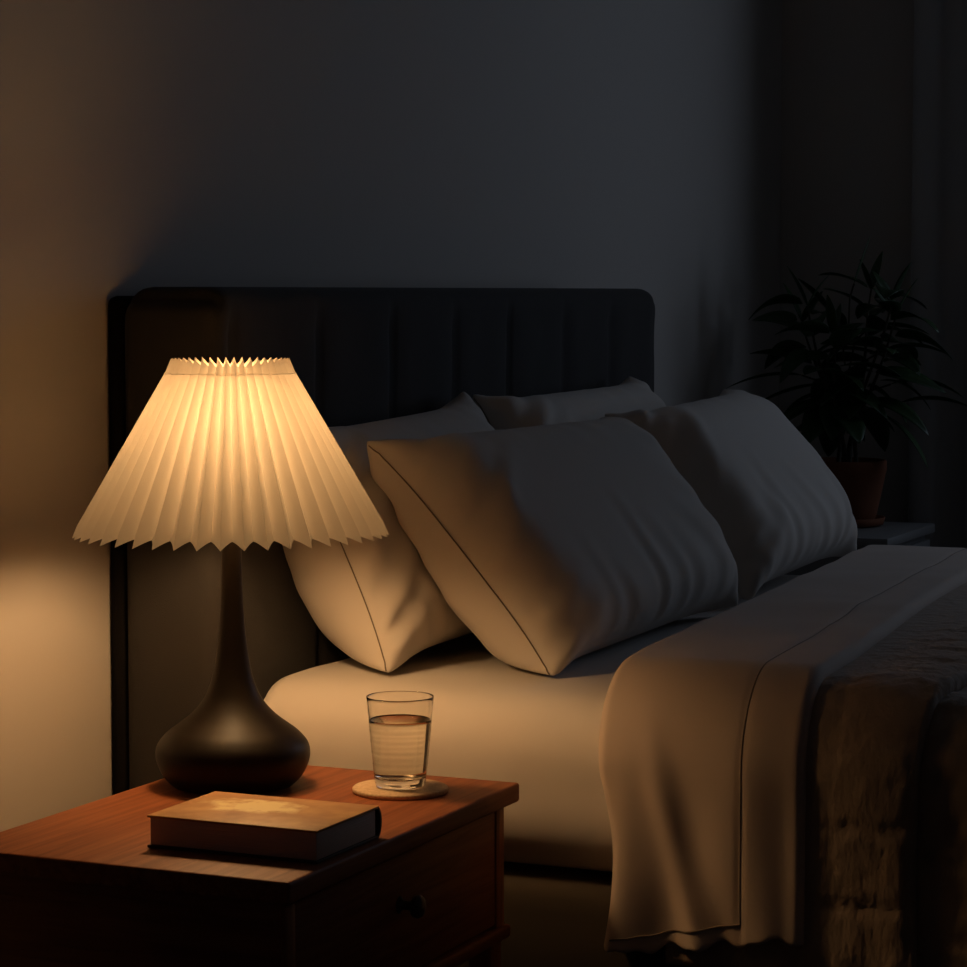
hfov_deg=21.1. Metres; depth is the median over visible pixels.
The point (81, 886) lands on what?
nightstand
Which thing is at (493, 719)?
mattress
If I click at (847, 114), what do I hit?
curtain
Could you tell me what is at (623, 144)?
wall
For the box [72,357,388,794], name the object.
table lamp
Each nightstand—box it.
[0,765,518,966]
[784,522,934,574]
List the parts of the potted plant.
stem, stem, stem, stem, stem, stem, pot, stem, stem, stem, stem, stem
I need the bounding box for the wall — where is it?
[0,0,781,831]
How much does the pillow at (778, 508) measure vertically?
0.324 m
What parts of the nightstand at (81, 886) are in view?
panel, drawer, knob, panel, leg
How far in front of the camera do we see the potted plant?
5.65 m
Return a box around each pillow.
[282,392,494,672]
[367,417,737,675]
[473,377,665,429]
[605,390,857,599]
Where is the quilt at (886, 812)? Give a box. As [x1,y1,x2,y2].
[665,582,966,966]
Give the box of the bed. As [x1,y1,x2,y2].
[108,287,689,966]
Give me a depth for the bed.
3.51 m
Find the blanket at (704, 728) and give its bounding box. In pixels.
[599,545,966,953]
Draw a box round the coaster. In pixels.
[352,779,447,800]
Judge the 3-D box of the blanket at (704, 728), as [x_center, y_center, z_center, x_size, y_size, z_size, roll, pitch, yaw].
[0.549,0.344,3.966,0.281,0.363,1.782,2,4,20]
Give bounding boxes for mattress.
[264,575,799,871]
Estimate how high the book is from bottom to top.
0.036 m
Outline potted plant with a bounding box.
[726,236,966,527]
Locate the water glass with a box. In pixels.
[366,691,433,789]
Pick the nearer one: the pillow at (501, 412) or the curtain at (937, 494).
the pillow at (501, 412)
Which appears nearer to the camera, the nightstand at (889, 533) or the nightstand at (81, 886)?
the nightstand at (81, 886)
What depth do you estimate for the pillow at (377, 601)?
3.50 m
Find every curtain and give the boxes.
[779,0,913,521]
[908,0,966,547]
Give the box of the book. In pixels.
[147,791,381,863]
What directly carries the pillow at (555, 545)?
on the mattress
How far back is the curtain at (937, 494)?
5.95 m
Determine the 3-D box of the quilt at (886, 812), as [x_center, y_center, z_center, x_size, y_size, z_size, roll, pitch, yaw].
[1.174,0.374,3.693,1.323,0.362,1.738,2,5,24]
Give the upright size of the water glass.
0.110 m
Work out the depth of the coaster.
3.10 m
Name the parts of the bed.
headboard, headboard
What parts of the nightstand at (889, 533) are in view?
drawer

